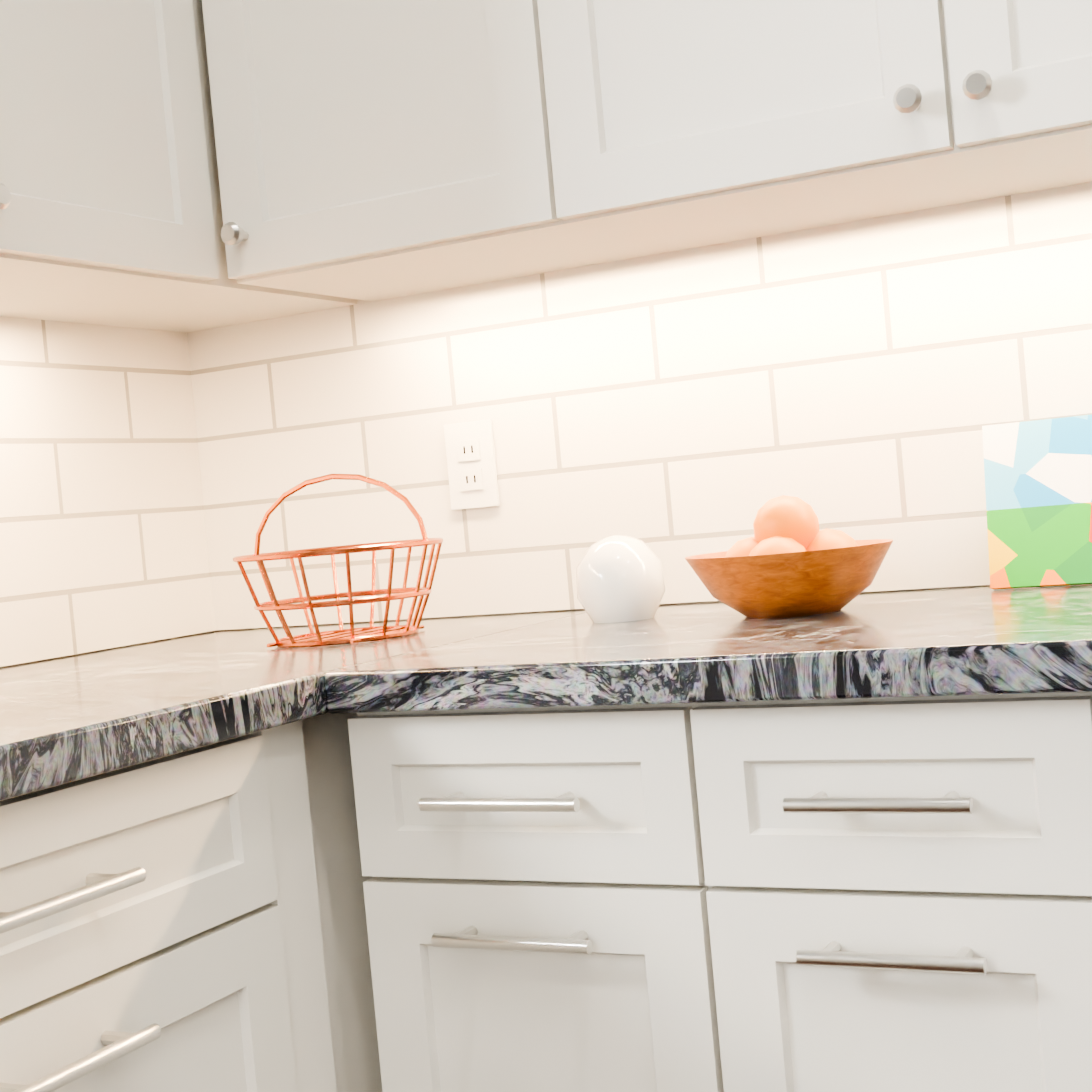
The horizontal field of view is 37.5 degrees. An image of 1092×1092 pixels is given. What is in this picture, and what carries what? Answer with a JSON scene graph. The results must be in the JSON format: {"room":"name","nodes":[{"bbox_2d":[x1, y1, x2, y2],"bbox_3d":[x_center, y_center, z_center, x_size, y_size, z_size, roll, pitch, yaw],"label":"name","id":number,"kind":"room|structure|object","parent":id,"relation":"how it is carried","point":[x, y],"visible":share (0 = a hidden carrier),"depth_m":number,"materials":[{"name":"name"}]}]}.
{"room":"kitchen","nodes":[
{"label":"kitchen","id":0,"kind":"room"},
{"bbox_2d":[0,631,214,668],"bbox_3d":[-1.472,-0.335,0.779,0.200,3.000,4.110,-5,1,27],"label":"wall","id":1,"kind":"structure","parent":0,"point":[103,650],"depth_m":2.19,"materials":[{"name":"paint"}]},
{"bbox_2d":[0,316,215,666],"bbox_3d":[-1.396,-0.016,0.650,0.008,0.523,3.910,-5,1,27],"label":"tile backsplash","id":2,"kind":"structure","parent":1,"relation":"attached to","point":[104,515],"depth_m":2.19,"materials":[{"name":"white tile"}]},
{"bbox_2d":[0,0,239,322],"bbox_3d":[-0.776,-0.884,1.638,0.327,1.210,0.815,-5,1,27],"label":"upper cabinet","id":3,"kind":"object","parent":1,"relation":"attached to","point":[110,207],"depth_m":1.81,"materials":[{"name":"paint"}]},
{"bbox_2d":[215,585,989,631],"bbox_3d":[1.629,-0.631,1.384,5.200,3.000,0.200,-5,1,27],"label":"wall","id":4,"kind":"structure","parent":0,"point":[583,609],"depth_m":2.15,"materials":[{"name":"paint"}]},
{"bbox_2d":[84,284,356,332],"bbox_3d":[-0.520,-0.844,2.155,0.306,1.060,0.331,-5,1,27],"label":"upper cabinet","id":5,"kind":"object","parent":4,"relation":"attached to","point":[254,303],"depth_m":2.19,"materials":[{"name":"paint"}]},
{"bbox_2d":[202,0,645,301],"bbox_3d":[-0.170,-0.947,1.973,0.445,1.210,0.326,-5,1,27],"label":"upper cabinet","id":6,"kind":"object","parent":4,"relation":"attached to","point":[372,150],"depth_m":1.86,"materials":[{"name":"paint"}]},
{"bbox_2d":[188,182,1091,629],"bbox_3d":[1.208,-0.383,1.497,3.855,0.743,0.008,-5,1,27],"label":"tile backsplash","id":7,"kind":"structure","parent":4,"relation":"attached to","point":[854,380],"depth_m":2.05,"materials":[{"name":"white tile"}]},
{"bbox_2d":[444,419,499,509],"bbox_3d":[-0.101,-0.109,2.169,0.072,0.116,0.008,-5,1,27],"label":"electrical outlet","id":8,"kind":"object","parent":7,"relation":"attached to","point":[471,464],"visible":1,"depth_m":2.17,"materials":[{"name":"white plastic"}]},
{"bbox_2d":[542,0,1091,255],"bbox_3d":[0.410,-0.993,1.677,0.860,1.210,0.326,-5,1,27],"label":"upper cabinet","id":9,"kind":"object","parent":4,"relation":"attached to","point":[679,124],"depth_m":1.64,"materials":[{"name":"paint"}]},
{"bbox_3d":[-0.819,1.223,-2.808,12.000,0.060,10.300,-5,1,27],"label":"floor","id":10,"kind":"structure","parent":0,"visible":0},
{"bbox_2d":[0,713,359,1091],"bbox_3d":[-0.618,0.641,1.399,0.608,0.874,0.682,-5,1,27],"label":"base cabinet","id":11,"kind":"object","parent":10,"relation":"on","point":[193,920],"depth_m":1.39,"materials":[{"name":"paint"}]},
{"bbox_2d":[0,619,427,671],"bbox_3d":[-0.361,0.145,1.957,0.390,0.040,0.663,-5,1,27],"label":"countertop","id":12,"kind":"structure","parent":11,"relation":"on","point":[193,649],"depth_m":2.06,"materials":[{"name":"stone"}]},
{"bbox_2d":[233,474,442,647],"bbox_3d":[-0.252,0.013,1.965,0.257,0.203,0.256,-5,1,27],"label":"wire basket","id":13,"kind":"object","parent":12,"relation":"on","point":[352,634],"visible":1,"depth_m":1.92,"materials":[{"name":"orange metal"}]},
{"bbox_2d":[0,614,515,800],"bbox_3d":[-1.086,0.244,0.512,0.641,0.040,3.903,-5,1,27],"label":"countertop","id":14,"kind":"structure","parent":11,"relation":"on","point":[69,719],"depth_m":1.42,"materials":[{"name":"stone"}]},
{"bbox_2d":[328,713,382,1091],"bbox_3d":[-0.336,0.603,1.955,0.608,0.874,0.699,-5,1,27],"label":"base cabinet","id":15,"kind":"object","parent":10,"relation":"on","point":[338,732],"depth_m":1.65,"materials":[{"name":"paint"}]},
{"bbox_2d":[348,703,727,1091],"bbox_3d":[0.139,0.564,1.762,0.357,0.874,0.608,-5,1,27],"label":"base cabinet","id":16,"kind":"object","parent":10,"relation":"on","point":[538,896],"depth_m":1.48,"materials":[{"name":"paint"}]},
{"bbox_2d":[312,584,1091,714],"bbox_3d":[0.601,0.069,1.465,1.475,0.040,0.663,-5,1,27],"label":"countertop","id":17,"kind":"structure","parent":16,"relation":"on","point":[972,640],"depth_m":1.44,"materials":[{"name":"stone"}]},
{"bbox_2d":[576,535,665,622],"bbox_3d":[0.086,0.037,1.874,0.104,0.099,0.104,-5,1,27],"label":"decorative sphere","id":18,"kind":"object","parent":17,"relation":"on","point":[619,578],"visible":1,"depth_m":1.84,"materials":[{"name":"white ceramic"}]},
{"bbox_2d":[685,495,892,617],"bbox_3d":[0.262,0.009,1.738,0.224,0.128,0.224,-5,1,27],"label":"fruit bowl","id":19,"kind":"object","parent":17,"relation":"on","point":[789,559],"visible":1,"depth_m":1.68,"materials":[{"name":"brown wood"}]},
{"bbox_2d":[982,415,1091,589],"bbox_3d":[0.702,-0.059,1.706,0.460,0.185,0.047,-5,1,27],"label":"canvas painting","id":20,"kind":"object","parent":17,"relation":"on","point":[1038,482],"visible":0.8,"depth_m":1.78},
{"bbox_2d":[696,692,1091,1091],"bbox_3d":[0.449,0.539,1.603,0.341,0.874,0.608,-5,1,27],"label":"base cabinet","id":21,"kind":"object","parent":10,"relation":"on","point":[878,894],"depth_m":1.32,"materials":[{"name":"paint"}]}
]}

